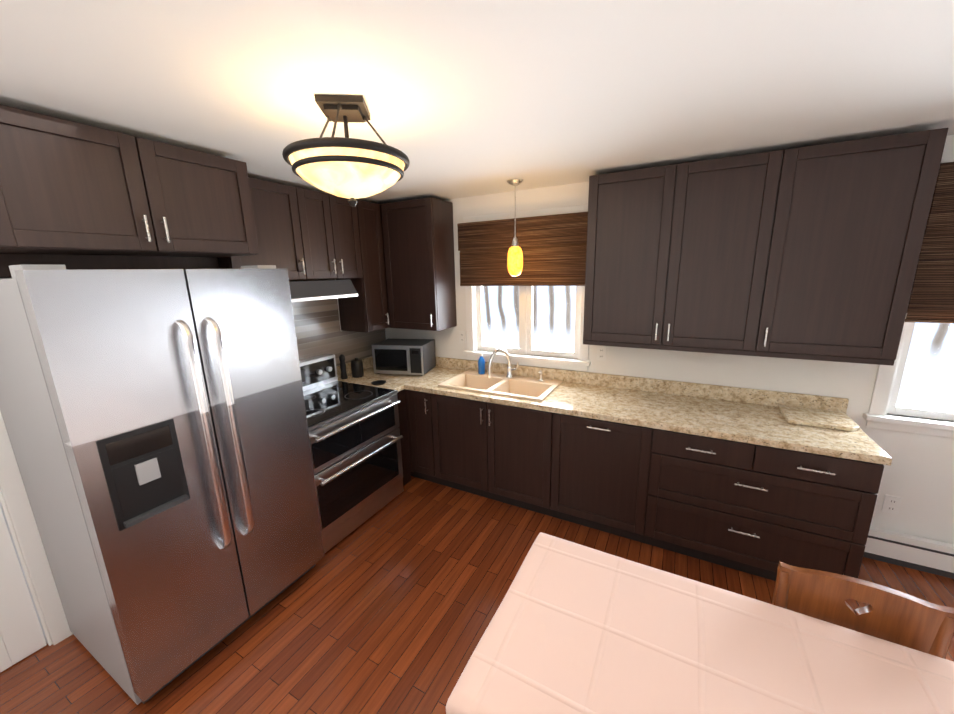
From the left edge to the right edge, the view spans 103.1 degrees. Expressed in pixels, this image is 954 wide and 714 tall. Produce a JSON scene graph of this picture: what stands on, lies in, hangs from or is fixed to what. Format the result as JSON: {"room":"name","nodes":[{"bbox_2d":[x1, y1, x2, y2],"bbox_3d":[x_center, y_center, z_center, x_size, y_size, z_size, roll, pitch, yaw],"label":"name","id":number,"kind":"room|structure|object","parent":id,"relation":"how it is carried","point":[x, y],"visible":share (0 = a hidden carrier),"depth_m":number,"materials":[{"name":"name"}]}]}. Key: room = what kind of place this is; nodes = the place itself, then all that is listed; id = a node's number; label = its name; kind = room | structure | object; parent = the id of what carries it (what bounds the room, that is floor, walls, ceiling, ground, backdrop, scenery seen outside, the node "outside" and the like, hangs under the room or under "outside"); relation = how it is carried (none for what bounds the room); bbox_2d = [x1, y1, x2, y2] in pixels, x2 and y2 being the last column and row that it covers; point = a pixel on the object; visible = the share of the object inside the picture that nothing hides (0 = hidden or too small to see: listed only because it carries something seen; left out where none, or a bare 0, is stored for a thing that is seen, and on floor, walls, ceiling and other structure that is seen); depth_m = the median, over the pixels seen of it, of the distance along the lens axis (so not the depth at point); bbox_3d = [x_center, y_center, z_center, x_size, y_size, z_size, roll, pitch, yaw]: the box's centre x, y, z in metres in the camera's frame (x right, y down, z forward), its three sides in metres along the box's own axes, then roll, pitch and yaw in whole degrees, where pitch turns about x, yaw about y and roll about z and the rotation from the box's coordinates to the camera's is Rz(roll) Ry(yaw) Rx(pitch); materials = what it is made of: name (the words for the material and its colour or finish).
{"room":"kitchen","nodes":[
{"label":"kitchen","id":0,"kind":"room"},
{"bbox_2d":[0,278,386,643],"bbox_3d":[-2.167,0.249,1.831,0.100,2.430,5.000,6,14,28],"label":"wall","id":1,"kind":"structure","parent":0,"point":[0,487],"depth_m":1.91,"materials":[{"name":"white paint"}]},
{"bbox_2d":[0,507,46,672],"bbox_3d":[-2.388,0.564,1.345,0.112,2.028,0.818,6,14,28],"label":"entry door","id":2,"kind":"structure","parent":1,"relation":"in","point":[21,635],"depth_m":1.82,"materials":[{"name":"white wood"}]},
{"bbox_2d":[0,412,72,645],"bbox_3d":[-2.432,0.521,1.360,0.117,2.120,0.990,6,14,28],"label":"door frame","id":3,"kind":"structure","parent":1,"relation":"attached to","point":[17,503],"depth_m":1.83,"materials":[{"name":"white wood"}]},
{"bbox_2d":[0,104,263,259],"bbox_3d":[-1.693,-0.722,1.773,0.617,0.470,0.945,6,14,28],"label":"upper cabinet","id":4,"kind":"object","parent":1,"relation":"attached to","point":[76,196],"depth_m":1.56,"materials":[{"name":"brown wood"}]},
{"bbox_2d":[196,178,315,280],"bbox_3d":[-1.462,-0.816,2.505,0.327,0.620,0.567,6,14,28],"label":"upper cabinet","id":5,"kind":"object","parent":1,"relation":"attached to","point":[285,218],"depth_m":2.51,"materials":[{"name":"brown wood"}]},
{"bbox_2d":[308,190,355,279],"bbox_3d":[-1.242,-0.912,2.905,0.327,0.620,0.610,6,14,28],"label":"upper cabinet","id":6,"kind":"object","parent":1,"relation":"attached to","point":[333,238],"depth_m":2.85,"materials":[{"name":"brown wood"}]},
{"bbox_2d":[289,279,357,301],"bbox_3d":[-1.312,-0.471,2.687,0.463,0.130,0.810,6,14,28],"label":"under-cabinet range hood","id":7,"kind":"object","parent":6,"relation":"attached to","point":[305,290],"visible":0.48,"depth_m":2.67,"materials":[{"name":"grey metal"}]},
{"bbox_2d":[292,279,385,365],"bbox_3d":[-1.341,-0.259,3.185,0.006,0.763,1.630,6,14,28],"label":"tile backsplash","id":8,"kind":"structure","parent":1,"relation":"attached to","point":[317,328],"depth_m":3.26,"materials":[{"name":"tile"}]},
{"bbox_2d":[336,356,373,375],"bbox_3d":[-1.108,0.072,3.666,0.023,0.100,0.774,6,14,28],"label":"backsplash","id":9,"kind":"structure","parent":1,"relation":"attached to","point":[367,362],"depth_m":3.67,"materials":[{"name":"beige stone"}]},
{"bbox_2d":[338,199,389,331],"bbox_3d":[-1.045,-0.771,3.304,0.327,1.080,0.326,6,14,28],"label":"upper cabinet","id":10,"kind":"object","parent":1,"relation":"attached to","point":[368,311],"depth_m":3.26,"materials":[{"name":"brown wood"}]},
{"bbox_2d":[0,476,953,713],"bbox_3d":[0.196,1.708,0.877,5.400,0.100,5.200,6,14,28],"label":"floor","id":11,"kind":"structure","parent":0,"point":[392,606],"depth_m":2.03,"materials":[{"name":"brown wood"}]},
{"bbox_2d":[0,265,324,704],"bbox_3d":[-1.524,0.494,1.958,0.915,1.868,0.917,6,14,28],"label":"refrigerator","id":12,"kind":"object","parent":11,"relation":"on","point":[155,422],"visible":1,"depth_m":1.60,"materials":[{"name":"silver metal"}]},
{"bbox_2d":[299,354,403,553],"bbox_3d":[-1.127,0.654,2.851,0.812,1.145,0.871,6,14,28],"label":"range","id":13,"kind":"object","parent":11,"relation":"on","point":[355,436],"visible":0.58,"depth_m":2.72,"materials":[{"name":"silver metal"}]},
{"bbox_2d":[396,388,411,485],"bbox_3d":[-0.926,0.674,3.368,0.723,0.868,0.187,6,14,28],"label":"base cabinet","id":14,"kind":"object","parent":11,"relation":"on","point":[406,442],"depth_m":3.24,"materials":[{"name":"brown wood"}]},
{"bbox_2d":[412,392,443,483],"bbox_3d":[-0.312,0.639,3.461,0.318,0.868,0.607,6,14,28],"label":"base cabinet","id":15,"kind":"object","parent":11,"relation":"on","point":[427,405],"depth_m":3.17,"materials":[{"name":"brown wood"}]},
{"bbox_2d":[436,412,535,511],"bbox_3d":[0.202,0.790,3.213,0.880,0.660,0.607,6,14,28],"label":"base cabinet","id":16,"kind":"object","parent":11,"relation":"on","point":[491,459],"depth_m":2.93,"materials":[{"name":"brown wood"}]},
{"bbox_2d":[536,412,655,542],"bbox_3d":[0.904,0.757,2.818,0.720,0.868,0.607,6,14,28],"label":"base cabinet","id":17,"kind":"object","parent":11,"relation":"on","point":[595,474],"depth_m":2.55,"materials":[{"name":"brown wood"}]},
{"bbox_2d":[446,532,953,713],"bbox_3d":[0.918,1.244,0.928,1.880,0.752,0.745,6,14,28],"label":"dining table","id":18,"kind":"object","parent":11,"relation":"on","point":[574,628],"visible":1,"depth_m":1.06,"materials":[{"name":"beige tile"}]},
{"bbox_2d":[644,428,883,580],"bbox_3d":[1.644,0.828,2.427,1.080,0.868,0.607,6,14,28],"label":"base cabinet","id":19,"kind":"object","parent":11,"relation":"on","point":[751,481],"depth_m":2.12,"materials":[{"name":"brown wood"}]},
{"bbox_2d":[337,368,891,465],"bbox_3d":[0.481,0.293,2.844,3.625,0.040,0.774,6,14,28],"label":"countertop","id":20,"kind":"structure","parent":19,"relation":"on","point":[764,425],"depth_m":2.41,"materials":[{"name":"beige stone"}]},
{"bbox_2d":[339,354,347,378],"bbox_3d":[-1.182,0.083,3.342,0.060,0.220,0.059,6,14,28],"label":"pepper mill","id":21,"kind":"object","parent":20,"relation":"on","point":[343,366],"visible":0.98,"depth_m":3.33,"materials":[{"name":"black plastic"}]},
{"bbox_2d":[351,358,363,377],"bbox_3d":[-1.079,0.090,3.410,0.104,0.172,0.104,6,14,28],"label":"coffee canister","id":22,"kind":"object","parent":20,"relation":"on","point":[357,367],"visible":0.98,"depth_m":3.37,"materials":[{"name":"black plastic"}]},
{"bbox_2d":[371,380,385,384],"bbox_3d":[-0.825,0.217,3.184,0.124,0.012,0.124,6,14,28],"label":"spoon rest","id":23,"kind":"object","parent":20,"relation":"on","point":[379,382],"visible":1,"depth_m":3.20,"materials":[{"name":"black ceramic"}]},
{"bbox_2d":[372,338,435,375],"bbox_3d":[-0.678,-0.001,3.538,0.480,0.275,0.368,2,13,13],"label":"countertop microwave","id":24,"kind":"object","parent":20,"relation":"on","point":[406,356],"visible":1,"depth_m":3.40,"materials":[{"name":"silver metal"}]},
{"bbox_2d":[478,351,484,373],"bbox_3d":[0.039,0.046,3.349,0.062,0.206,0.061,6,14,28],"label":"soap bottle","id":25,"kind":"object","parent":20,"relation":"on","point":[481,365],"visible":1,"depth_m":3.33,"materials":[{"name":"blue plastic"}]},
{"bbox_2d":[436,368,563,427],"bbox_3d":[0.192,0.316,3.107,0.880,0.218,0.510,6,14,28],"label":"sink","id":26,"kind":"object","parent":20,"relation":"in","point":[522,387],"depth_m":2.99,"materials":[{"name":"beige ceramic"}]},
{"bbox_2d":[488,348,519,379],"bbox_3d":[0.226,0.058,3.130,0.186,0.273,0.263,6,14,28],"label":"faucet","id":27,"kind":"object","parent":20,"relation":"on","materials":[{"name":"silver metal"}]},
{"bbox_2d":[536,368,543,379],"bbox_3d":[0.518,0.154,3.094,0.044,0.089,0.072,6,14,28],"label":"faucet","id":28,"kind":"object","parent":20,"relation":"on","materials":[{"name":"silver metal"}]},
{"bbox_2d":[778,405,859,430],"bbox_3d":[2.015,0.359,2.247,0.320,0.022,0.280,6,14,28],"label":"cutting board","id":29,"kind":"object","parent":20,"relation":"on","point":[837,420],"visible":1,"depth_m":2.21,"materials":[{"name":"beige stone"}]},
{"bbox_2d":[772,561,953,658],"bbox_3d":[1.087,1.149,1.076,0.458,0.868,0.436,6,14,28],"label":"chair","id":30,"kind":"object","parent":11,"relation":"on","point":[899,617],"visible":0.52,"depth_m":1.15,"materials":[{"name":"brown wood"}]},
{"bbox_2d":[863,527,953,578],"bbox_3d":[2.965,1.212,2.097,1.538,0.205,0.043,6,14,28],"label":"baseboard heater","id":31,"kind":"object","parent":11,"relation":"on","point":[916,553],"depth_m":2.27,"materials":[{"name":"white metal"}]},
{"bbox_2d":[0,0,953,203],"bbox_3d":[0.140,-0.759,0.319,5.400,0.100,5.200,6,14,28],"label":"ceiling","id":32,"kind":"structure","parent":0,"point":[466,98],"depth_m":1.23,"materials":[{"name":"white paint"}]},
{"bbox_2d":[282,94,409,206],"bbox_3d":[-0.490,-0.762,1.447,0.457,0.358,0.457,6,14,28],"label":"chandelier","id":33,"kind":"object","parent":32,"relation":"hanging from","point":[352,169],"visible":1,"depth_m":1.33,"materials":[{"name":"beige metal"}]},
{"bbox_2d":[507,179,522,276],"bbox_3d":[0.275,-0.916,2.727,0.116,0.658,0.116,6,14,28],"label":"light","id":34,"kind":"object","parent":32,"relation":"hanging from","point":[515,260],"visible":1,"depth_m":2.73,"materials":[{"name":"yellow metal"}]},
{"bbox_2d":[386,135,953,543],"bbox_3d":[1.373,-0.047,2.784,5.400,2.430,0.100,6,14,28],"label":"wall","id":35,"kind":"structure","parent":0,"point":[918,475],"depth_m":2.41,"materials":[{"name":"white paint"}]},
{"bbox_2d":[381,197,456,330],"bbox_3d":[-0.517,-0.799,3.374,0.527,1.080,0.360,6,14,28],"label":"upper cabinet","id":36,"kind":"object","parent":35,"relation":"attached to","point":[418,236],"visible":1,"depth_m":3.25,"materials":[{"name":"brown wood"}]},
{"bbox_2d":[459,331,465,343],"bbox_3d":[-0.138,-0.184,3.519,0.072,0.115,0.009,6,14,28],"label":"electrical outlet plate","id":37,"kind":"object","parent":35,"relation":"attached to","point":[462,336],"visible":1,"depth_m":3.51,"materials":[{"name":"white plastic"}]},
{"bbox_2d":[463,205,590,370],"bbox_3d":[0.399,-0.550,3.168,1.140,1.255,0.155,6,14,28],"label":"window","id":38,"kind":"structure","parent":35,"relation":"in","point":[474,323],"depth_m":3.21,"materials":[{"name":"white"}]},
{"bbox_2d":[457,212,587,285],"bbox_3d":[0.349,-0.772,3.044,1.130,0.655,0.076,6,14,28],"label":"blinds","id":39,"kind":"object","parent":38,"relation":"attached to","point":[553,247],"visible":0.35,"depth_m":2.98,"materials":[{"name":"brown wood"}]},
{"bbox_2d":[596,346,606,360],"bbox_3d":[0.969,-0.029,2.946,0.072,0.115,0.009,6,14,28],"label":"electrical outlet plate","id":40,"kind":"object","parent":35,"relation":"attached to","point":[601,352],"visible":1,"depth_m":2.94,"materials":[{"name":"white plastic"}]},
{"bbox_2d":[434,356,847,412],"bbox_3d":[0.667,0.149,3.146,3.602,0.100,0.021,6,14,28],"label":"backsplash","id":41,"kind":"structure","parent":35,"relation":"attached to","point":[678,388],"depth_m":2.72,"materials":[{"name":"beige stone"}]},
{"bbox_2d":[583,147,802,355],"bbox_3d":[1.274,-0.630,2.446,1.060,1.080,0.327,6,14,28],"label":"upper cabinet","id":42,"kind":"object","parent":35,"relation":"attached to","point":[691,256],"depth_m":2.27,"materials":[{"name":"brown wood"}]},
{"bbox_2d":[771,128,947,363],"bbox_3d":[1.920,-0.568,2.105,0.652,1.080,0.327,6,14,28],"label":"upper cabinet","id":43,"kind":"object","parent":35,"relation":"attached to","point":[809,253],"depth_m":1.93,"materials":[{"name":"brown wood"}]},
{"bbox_2d":[882,494,901,514],"bbox_3d":[2.529,0.900,2.308,0.072,0.115,0.009,6,14,28],"label":"electrical outlet plate","id":44,"kind":"object","parent":35,"relation":"attached to","point":[891,504],"visible":1,"depth_m":2.31,"materials":[{"name":"white plastic"}]},
{"bbox_2d":[863,313,953,437],"bbox_3d":[2.916,-0.225,1.859,1.330,1.425,0.155,6,14,28],"label":"window","id":45,"kind":"structure","parent":35,"relation":"in","point":[886,389],"depth_m":2.19,"materials":[{"name":"white glass"}]},
{"bbox_2d":[905,162,953,323],"bbox_3d":[2.893,-0.530,1.706,1.260,0.800,0.066,6,14,28],"label":"window blind","id":46,"kind":"object","parent":35,"relation":"attached to","point":[931,300],"visible":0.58,"depth_m":1.97,"materials":[{"name":"brown wood"}]},
{"label":"outside","id":47,"kind":"structure","parent":0,"visible":0},
{"bbox_2d":[483,286,953,410],"bbox_3d":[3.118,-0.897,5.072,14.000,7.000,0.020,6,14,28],"label":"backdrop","id":48,"kind":"structure","parent":47,"point":[908,393],"depth_m":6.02,"materials":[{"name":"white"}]}
]}

